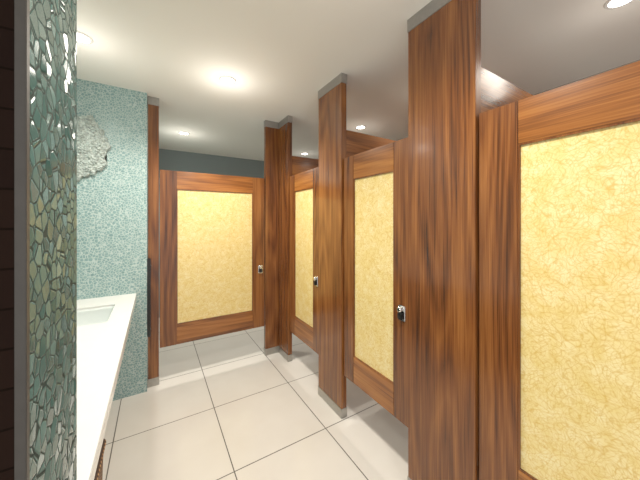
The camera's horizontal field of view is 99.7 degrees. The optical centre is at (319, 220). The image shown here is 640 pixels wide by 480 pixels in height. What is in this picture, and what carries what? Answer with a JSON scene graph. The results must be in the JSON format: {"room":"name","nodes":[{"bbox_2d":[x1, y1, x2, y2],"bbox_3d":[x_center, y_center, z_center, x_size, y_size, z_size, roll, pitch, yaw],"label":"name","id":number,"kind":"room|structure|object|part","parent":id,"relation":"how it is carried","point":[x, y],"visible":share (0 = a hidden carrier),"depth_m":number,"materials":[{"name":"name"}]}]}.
{"room":"public restroom","nodes":[
{"label":"public restroom","id":0,"kind":"room"},
{"bbox_2d":[0,0,76,479],"bbox_3d":[-0.685,0.176,0.311,0.564,2.468,0.264,0,0,-31],"label":"wall","id":1,"kind":"structure","parent":0,"point":[53,23],"depth_m":0.41,"materials":[{"name":"green glass"}]},
{"bbox_2d":[14,0,29,479],"bbox_3d":[-0.382,0.176,0.347,0.011,2.468,0.011,0,0,-31],"label":"trim","id":2,"kind":"structure","parent":1,"relation":"attached to","point":[21,7],"depth_m":0.34,"materials":[{"name":"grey metal"}]},
{"bbox_2d":[77,79,147,400],"bbox_3d":[-2.211,0.176,2.888,0.649,2.468,1.932,0,0,-31],"label":"wall","id":3,"kind":"structure","parent":0,"point":[112,203],"depth_m":2.14,"materials":[{"name":"teal glass"}]},
{"bbox_2d":[77,115,110,181],"bbox_3d":[-1.777,-0.548,1.982,0.386,0.511,0.063,0,0,-31],"label":"wall sculpture","id":4,"kind":"object","parent":3,"relation":"attached to","point":[93,146],"visible":0.44,"depth_m":2.02,"materials":[{"name":"grey stone"}]},
{"bbox_2d":[77,293,136,479],"bbox_3d":[-1.243,0.612,1.236,0.577,0.052,1.896,0,0,-31],"label":"countertop","id":5,"kind":"structure","parent":3,"relation":"attached to","point":[100,347],"depth_m":1.06,"materials":[{"name":"white stone"}]},
{"bbox_2d":[77,306,113,326],"bbox_3d":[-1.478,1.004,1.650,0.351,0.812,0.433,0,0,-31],"label":"sink","id":6,"kind":"object","parent":5,"relation":"in","point":[85,317],"visible":0.07,"depth_m":1.84,"materials":[{"name":"ceramic"}]},
{"bbox_2d":[147,258,150,336],"bbox_3d":[-1.427,0.637,2.254,0.029,0.654,0.040,0,0,-31],"label":"strip","id":7,"kind":"object","parent":3,"relation":"attached to","point":[148,259],"visible":0.99,"depth_m":2.24,"materials":[{"name":"black metal"}]},
{"bbox_2d":[159,149,263,317],"bbox_3d":[-1.561,0.176,4.475,3.612,2.468,0.100,0,0,-31],"label":"wall","id":8,"kind":"structure","parent":0,"point":[173,160],"depth_m":4.26,"materials":[{"name":"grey paint"}]},
{"bbox_2d":[102,318,407,479],"bbox_3d":[-0.421,1.460,1.353,4.922,0.100,6.616,0,0,-31],"label":"floor","id":9,"kind":"structure","parent":0,"point":[220,408],"depth_m":1.88,"materials":[{"name":"beige tile"}]},
{"bbox_2d":[94,439,105,479],"bbox_3d":[-1.097,1.224,1.056,0.376,0.371,0.370,0,0,-31],"label":"wicker basket","id":10,"kind":"object","parent":9,"relation":"on","point":[99,471],"visible":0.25,"depth_m":1.20,"materials":[{"name":"wicker"}]},
{"bbox_2d":[148,96,158,387],"bbox_3d":[-1.434,0.176,2.325,0.085,2.468,0.051,0,0,-31],"label":"pilaster","id":11,"kind":"object","parent":9,"relation":"on","point":[153,103],"visible":1,"depth_m":2.31,"materials":[{"name":"brown wood"}]},
{"bbox_2d":[159,170,263,347],"bbox_3d":[-0.989,0.328,2.589,0.948,1.550,0.065,0,0,-31],"label":"door","id":12,"kind":"structure","parent":11,"relation":"attached to","point":[212,225],"depth_m":2.56,"materials":[{"name":"brown wood"}]},
{"bbox_3d":[-0.992,-0.367,2.604,0.690,0.161,0.034,0,0,-31],"label":"rail","id":13,"kind":"part","parent":12,"relation":"part of","materials":[{"name":"brown wood"}]},
{"bbox_3d":[-0.992,0.319,2.604,0.690,1.210,0.016,0,0,-31],"label":"glass panel","id":14,"kind":"part","parent":12,"relation":"part of","materials":[{"name":"yellow glass"}]},
{"bbox_3d":[-0.992,1.013,2.604,0.690,0.179,0.034,0,0,-31],"label":"rail","id":15,"kind":"part","parent":12,"relation":"part of","materials":[{"name":"brown wood"}]},
{"bbox_2d":[264,120,278,355],"bbox_3d":[-0.500,0.176,2.896,0.199,2.468,0.051,0,0,-31],"label":"pilaster","id":16,"kind":"object","parent":9,"relation":"on","point":[271,129],"visible":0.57,"depth_m":2.86,"materials":[{"name":"brown wood"}]},
{"bbox_2d":[279,115,291,361],"bbox_3d":[-0.361,0.176,2.811,0.051,2.468,0.238,0,0,-31],"label":"pilaster","id":17,"kind":"object","parent":9,"relation":"on","point":[285,125],"visible":0.98,"depth_m":2.77,"materials":[{"name":"brown wood"}]},
{"bbox_2d":[290,167,318,354],"bbox_3d":[-0.152,0.328,2.460,0.065,1.550,0.578,0,0,-31],"label":"door","id":18,"kind":"structure","parent":17,"relation":"attached to","point":[304,186],"depth_m":2.43,"materials":[{"name":"brown wood"}]},
{"bbox_3d":[-0.139,-0.367,2.466,0.034,0.161,0.360,0,0,-31],"label":"rail","id":19,"kind":"part","parent":18,"relation":"part of","materials":[{"name":"brown wood"}]},
{"bbox_3d":[-0.139,1.013,2.466,0.034,0.179,0.360,0,0,-31],"label":"rail","id":20,"kind":"part","parent":18,"relation":"part of","materials":[{"name":"brown wood"}]},
{"bbox_3d":[-0.139,0.319,2.466,0.016,1.210,0.360,0,0,-31],"label":"glass panel","id":21,"kind":"part","parent":18,"relation":"part of","materials":[{"name":"yellow glass"}]},
{"bbox_2d":[318,73,346,418],"bbox_3d":[0.090,0.176,2.073,0.051,2.468,0.326,0,0,-31],"label":"pilaster","id":22,"kind":"object","parent":9,"relation":"on","point":[332,97],"visible":0.98,"depth_m":2.02,"materials":[{"name":"brown wood"}]},
{"bbox_2d":[344,137,407,426],"bbox_3d":[0.322,0.328,1.683,0.065,1.550,0.582,0,0,-31],"label":"door","id":23,"kind":"structure","parent":22,"relation":"attached to","point":[376,179],"depth_m":1.64,"materials":[{"name":"brown wood"}]},
{"bbox_3d":[0.336,-0.367,1.689,0.034,0.161,0.364,0,0,-31],"label":"rail","id":24,"kind":"part","parent":23,"relation":"part of","materials":[{"name":"brown wood"}]},
{"bbox_3d":[0.336,1.013,1.689,0.034,0.179,0.364,0,0,-31],"label":"rail","id":25,"kind":"part","parent":23,"relation":"part of","materials":[{"name":"brown wood"}]},
{"bbox_3d":[0.336,0.319,1.689,0.016,1.210,0.364,0,0,-31],"label":"glass panel","id":26,"kind":"part","parent":23,"relation":"part of","materials":[{"name":"yellow glass"}]},
{"bbox_3d":[0.445,0.501,1.470,0.007,0.082,0.048,0,0,-31],"label":"latch plate","id":27,"kind":"part","parent":23,"relation":"part of","materials":[{"name":"silver metal"}]},
{"bbox_2d":[407,0,480,479],"bbox_3d":[0.573,0.176,1.282,0.051,2.468,0.356,0,0,-31],"label":"pilaster","id":28,"kind":"object","parent":9,"relation":"on","point":[444,36],"visible":0.97,"depth_m":1.25,"materials":[{"name":"brown wood"}]},
{"bbox_2d":[479,61,639,479],"bbox_3d":[0.813,0.328,0.880,0.065,1.550,0.579,0,0,-31],"label":"door","id":29,"kind":"structure","parent":28,"relation":"attached to","point":[559,168],"depth_m":0.90,"materials":[{"name":"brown wood"}]},
{"bbox_3d":[0.835,1.013,0.872,0.034,0.179,0.329,0,0,-31],"label":"rail","id":30,"kind":"part","parent":29,"relation":"part of","materials":[{"name":"brown wood"}]},
{"bbox_3d":[0.835,-0.367,0.872,0.034,0.161,0.329,0,0,-31],"label":"rail","id":31,"kind":"part","parent":29,"relation":"part of","materials":[{"name":"brown wood"}]},
{"bbox_3d":[0.835,0.319,0.872,0.016,1.210,0.329,0,0,-31],"label":"glass panel","id":32,"kind":"part","parent":29,"relation":"part of","materials":[{"name":"yellow glass"}]},
{"bbox_2d":[77,0,639,160],"bbox_3d":[-0.421,-1.107,1.353,4.922,0.100,6.616,0,0,-31],"label":"ceiling","id":33,"kind":"structure","parent":0,"point":[279,54],"depth_m":1.69,"materials":[{"name":"paint"}]},
{"bbox_2d":[77,31,93,44],"bbox_3d":[-1.381,-1.054,1.551,0.124,0.007,0.124,0,0,-31],"label":"recessed light","id":34,"kind":"object","parent":33,"relation":"in","point":[83,38],"visible":0.55,"depth_m":1.56,"materials":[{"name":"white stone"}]},
{"bbox_2d":[178,131,189,134],"bbox_3d":[-1.635,-1.054,3.243,0.124,0.007,0.124,0,0,-31],"label":"recessed light","id":35,"kind":"object","parent":33,"relation":"in","point":[179,132],"visible":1,"depth_m":3.24,"materials":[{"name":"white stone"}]},
{"bbox_2d":[219,75,235,84],"bbox_3d":[-0.691,-1.054,2.023,0.124,0.007,0.124,0,0,-31],"label":"recessed light","id":36,"kind":"object","parent":33,"relation":"in","point":[224,79],"visible":1,"depth_m":2.02,"materials":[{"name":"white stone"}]},
{"bbox_2d":[355,125,365,128],"bbox_3d":[0.458,-1.054,3.036,0.124,0.007,0.124,0,0,-31],"label":"recessed light","id":37,"kind":"object","parent":33,"relation":"in","point":[358,126],"visible":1,"depth_m":3.04,"materials":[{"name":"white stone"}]},
{"bbox_2d":[603,0,633,9],"bbox_3d":[1.437,-1.054,1.285,0.124,0.007,0.124,0,0,-31],"label":"recessed light","id":38,"kind":"object","parent":33,"relation":"in","point":[609,4],"visible":1,"depth_m":1.31,"materials":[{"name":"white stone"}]},
{"bbox_2d":[397,60,639,140],"bbox_3d":[1.636,0.176,2.611,0.100,2.468,6.416,0,0,-31],"label":"wall","id":39,"kind":"structure","parent":0,"point":[637,60],"depth_m":1.95,"materials":[{"name":"beige paint"}]},
{"bbox_2d":[292,156,318,174],"bbox_3d":[0.361,0.221,3.139,1.524,1.762,0.032,0,0,-31],"label":"divider","id":40,"kind":"object","parent":39,"relation":"attached to","point":[299,164],"visible":0.1,"depth_m":2.79,"materials":[{"name":"brown wood"}]},
{"bbox_2d":[346,130,394,157],"bbox_3d":[0.835,0.221,2.364,1.524,1.762,0.032,0,0,-31],"label":"divider","id":41,"kind":"object","parent":39,"relation":"attached to","point":[356,143],"visible":0.06,"depth_m":2.02,"materials":[{"name":"brown wood"}]},
{"bbox_2d":[481,67,532,112],"bbox_3d":[1.326,0.221,1.561,1.524,1.762,0.032,0,0,-31],"label":"divider","id":42,"kind":"object","parent":39,"relation":"attached to","point":[496,92],"visible":0.06,"depth_m":1.22,"materials":[{"name":"brown wood"}]}
]}

